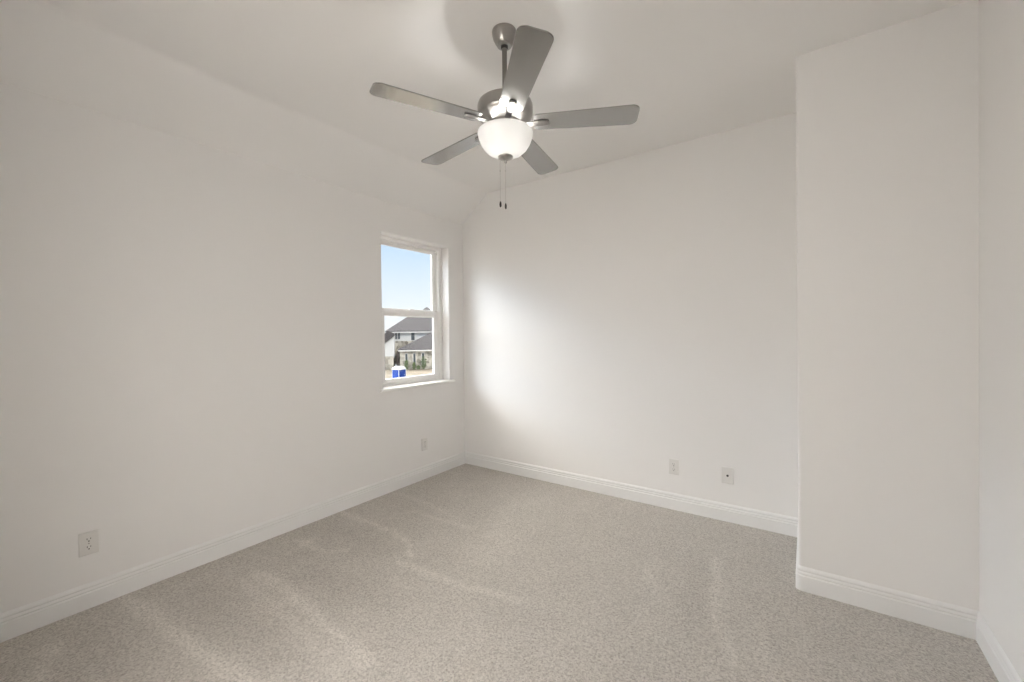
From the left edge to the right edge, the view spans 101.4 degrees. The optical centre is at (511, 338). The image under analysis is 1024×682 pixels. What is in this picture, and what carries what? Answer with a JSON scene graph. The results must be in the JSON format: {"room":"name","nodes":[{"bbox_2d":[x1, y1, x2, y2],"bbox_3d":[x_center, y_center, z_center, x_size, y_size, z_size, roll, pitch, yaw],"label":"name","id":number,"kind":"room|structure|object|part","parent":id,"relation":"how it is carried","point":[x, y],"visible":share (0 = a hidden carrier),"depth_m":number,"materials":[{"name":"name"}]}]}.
{"room":"empty bedroom","nodes":[
{"label":"empty bedroom","id":0,"kind":"room"},
{"bbox_2d":[0,82,464,613],"bbox_3d":[-1.548,0.143,3.038,0.160,2.610,3.720,0,1,35],"label":"wall","id":1,"kind":"structure","parent":0,"point":[191,332],"depth_m":2.38,"materials":[{"name":"white paint"}]},
{"bbox_2d":[78,529,98,557],"bbox_3d":[-2.111,1.021,2.089,0.008,0.114,0.072,0,1,35],"label":"wall outlet","id":2,"kind":"object","parent":1,"relation":"attached to","point":[88,542],"visible":1,"depth_m":2.09,"materials":[{"name":"white plastic"}]},
{"bbox_2d":[84,544,93,550],"bbox_3d":[-2.109,1.041,2.087,0.003,0.027,0.034,0,1,35],"label":"receptacle","id":3,"kind":"object","parent":2,"relation":"attached to","point":[87,547],"depth_m":2.09,"materials":[{"name":"grey plastic"}]},
{"bbox_2d":[84,536,93,542],"bbox_3d":[-2.109,1.002,2.087,0.003,0.027,0.034,0,1,35],"label":"receptacle","id":4,"kind":"object","parent":2,"relation":"attached to","point":[87,539],"depth_m":2.09,"materials":[{"name":"grey plastic"}]},
{"bbox_2d":[0,451,464,642],"bbox_3d":[-1.465,1.266,2.998,0.013,0.123,3.400,0,1,35],"label":"baseboard","id":5,"kind":"structure","parent":1,"relation":"attached to","point":[16,622],"depth_m":2.41,"materials":[{"name":"white paint"}]},
{"bbox_2d":[379,235,454,391],"bbox_3d":[-0.920,-0.232,3.914,0.201,1.354,0.893,0,1,35],"label":"window","id":6,"kind":"structure","parent":1,"relation":"in","point":[392,384],"depth_m":4.10,"materials":[{"name":"white plastic"}]},
{"bbox_3d":[-0.989,-0.540,3.955,0.023,0.669,0.718,0,1,35],"label":"sash","id":7,"kind":"part","parent":6,"relation":"part of","materials":[{"name":"clear glass"}]},
{"bbox_3d":[-0.956,0.067,3.942,0.027,0.658,0.718,0,1,35],"label":"sash","id":8,"kind":"part","parent":6,"relation":"part of","materials":[{"name":"clear glass"}]},
{"bbox_2d":[422,438,427,450],"bbox_3d":[-0.817,0.990,3.923,0.008,0.114,0.072,0,1,35],"label":"wall outlet","id":9,"kind":"object","parent":1,"relation":"attached to","point":[424,440],"visible":1,"depth_m":3.92,"materials":[{"name":"white plastic"}]},
{"bbox_2d":[0,0,968,224],"bbox_3d":[-0.056,-1.425,1.958,3.858,0.511,3.720,0,1,35],"label":"ceiling","id":10,"kind":"structure","parent":0,"point":[286,85],"depth_m":2.15,"materials":[{"name":"white paint"}]},
{"bbox_2d":[369,23,639,208],"bbox_3d":[-0.041,-1.020,1.986,1.154,0.821,1.161,0,1,35],"label":"ceiling fan","id":11,"kind":"object","parent":10,"relation":"hanging from","point":[505,113],"visible":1,"depth_m":1.86,"materials":[{"name":"silver metal"}]},
{"bbox_3d":[-0.355,-0.997,1.777,0.469,0.005,0.128,0,8,-29],"label":"blade","id":12,"kind":"part","parent":11,"relation":"part of","materials":[{"name":"grey wood"}]},
{"bbox_3d":[-0.301,-0.993,2.207,0.469,0.005,0.128,-1,8,43],"label":"blade","id":13,"kind":"part","parent":11,"relation":"part of","materials":[{"name":"grey wood"}]},
{"bbox_3d":[-0.147,-0.991,1.892,0.143,0.009,0.035,0,8,-29],"label":"blade arm","id":14,"kind":"part","parent":11,"relation":"part of","materials":[{"name":"silver metal"}]},
{"bbox_3d":[-0.030,-0.727,1.957,0.005,0.189,0.005,0,1,35],"label":"pull chain","id":15,"kind":"part","parent":11,"relation":"part of","materials":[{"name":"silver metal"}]},
{"bbox_3d":[-0.030,-0.906,1.956,0.259,0.116,0.259,0,1,35],"label":"lamp shade","id":16,"kind":"part","parent":11,"relation":"part of","materials":[{"name":"white glass"}]},
{"bbox_3d":[-0.007,-0.994,1.826,0.035,0.009,0.143,8,-2,-11],"label":"blade arm","id":17,"kind":"part","parent":11,"relation":"part of","materials":[{"name":"silver metal"}]},
{"bbox_3d":[0.038,-1.004,1.592,0.128,0.005,0.468,8,-2,-11],"label":"blade","id":18,"kind":"part","parent":11,"relation":"part of","materials":[{"name":"grey wood"}]},
{"bbox_3d":[0.099,-0.994,1.938,0.143,0.009,0.035,-1,-9,7],"label":"blade arm","id":19,"kind":"part","parent":11,"relation":"part of","materials":[{"name":"silver metal"}]},
{"bbox_3d":[0.125,-0.997,2.289,0.128,0.005,0.469,-10,-5,25],"label":"blade","id":20,"kind":"part","parent":11,"relation":"part of","materials":[{"name":"grey wood"}]},
{"bbox_3d":[0.335,-1.004,1.909,0.469,0.005,0.128,-1,-9,7],"label":"blade","id":21,"kind":"part","parent":11,"relation":"part of","materials":[{"name":"grey wood"}]},
{"bbox_2d":[0,463,998,681],"bbox_3d":[-0.024,1.380,1.983,3.578,0.122,3.440,0,1,35],"label":"floor","id":22,"kind":"structure","parent":0,"point":[465,572],"depth_m":2.03,"materials":[{"name":"carpet"}]},
{"bbox_2d":[462,113,797,517],"bbox_3d":[0.987,-0.020,3.425,3.538,2.871,0.160,0,1,35],"label":"wall","id":23,"kind":"structure","parent":0,"point":[625,317],"depth_m":3.27,"materials":[{"name":"white paint"}]},
{"bbox_2d":[465,451,797,536],"bbox_3d":[0.688,1.237,3.551,2.894,0.123,0.013,0,1,35],"label":"baseboard","id":24,"kind":"structure","parent":23,"relation":"attached to","point":[768,521],"depth_m":3.26,"materials":[{"name":"white paint"}]},
{"bbox_2d":[669,459,678,474],"bbox_3d":[1.226,0.972,3.171,0.072,0.114,0.008,0,1,35],"label":"wall outlet","id":25,"kind":"object","parent":23,"relation":"attached to","point":[673,463],"visible":1,"depth_m":3.17,"materials":[{"name":"white plastic"}]},
{"bbox_2d":[722,467,733,484],"bbox_3d":[1.522,0.969,2.957,0.076,0.114,0.015,0,1,35],"label":"cable jack plate","id":26,"kind":"object","parent":23,"relation":"attached to","point":[727,473],"visible":1,"depth_m":2.96,"materials":[{"name":"white plastic"}]},
{"bbox_2d":[796,0,978,610],"bbox_3d":[1.931,-0.020,2.253,0.644,2.871,0.667,0,1,35],"label":"wall","id":27,"kind":"structure","parent":0,"point":[887,119],"depth_m":1.95,"materials":[{"name":"white paint"}]},
{"bbox_2d":[796,533,1022,681],"bbox_3d":[1.152,1.253,1.152,0.657,0.123,3.400,0,1,35],"label":"baseboard","id":28,"kind":"structure","parent":27,"relation":"attached to","point":[958,620],"depth_m":1.92,"materials":[{"name":"white paint"}]},
{"bbox_2d":[978,0,1023,681],"bbox_3d":[1.472,-0.003,0.905,0.160,2.871,3.720,0,1,35],"label":"wall","id":29,"kind":"structure","parent":0,"point":[1001,22],"depth_m":1.57,"materials":[{"name":"white paint"}]},
{"label":"outside","id":30,"kind":"structure","parent":0,"visible":0},
{"bbox_2d":[385,369,432,378],"bbox_3d":[-130.222,6.879,132.711,480.000,0.500,580.000,0,1,35],"label":"ground","id":31,"kind":"structure","parent":30,"point":[410,372],"depth_m":72.28,"materials":[{"name":"white concrete"}]},
{"bbox_2d":[392,365,405,377],"bbox_3d":[-15.516,4.787,57.543,1.510,2.420,1.510,0,1,32],"label":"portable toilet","id":32,"kind":"object","parent":31,"relation":"on","point":[397,371],"visible":0.67,"depth_m":57.09,"materials":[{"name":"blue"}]},
{"bbox_3d":[-14.961,5.024,57.202,0.040,1.500,0.840,0,1,32],"label":"door","id":33,"kind":"part","parent":32,"relation":"part of","materials":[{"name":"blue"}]},
{"bbox_2d":[385,307,432,369],"bbox_3d":[-18.369,-0.570,88.181,20.514,12.647,18.140,-1,1,-14],"label":"house","id":34,"kind":"structure","parent":31,"relation":"on","point":[410,339],"depth_m":80.89,"materials":[{"name":"white"}]},
{"bbox_2d":[421,357,426,368],"bbox_3d":[-16.559,4.539,78.760,1.175,2.559,1.099,0,1,35],"label":"shrub","id":35,"kind":"object","parent":31,"relation":"on","point":[423,359],"visible":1,"depth_m":78.55,"materials":[{"name":"green plant"}]}
]}

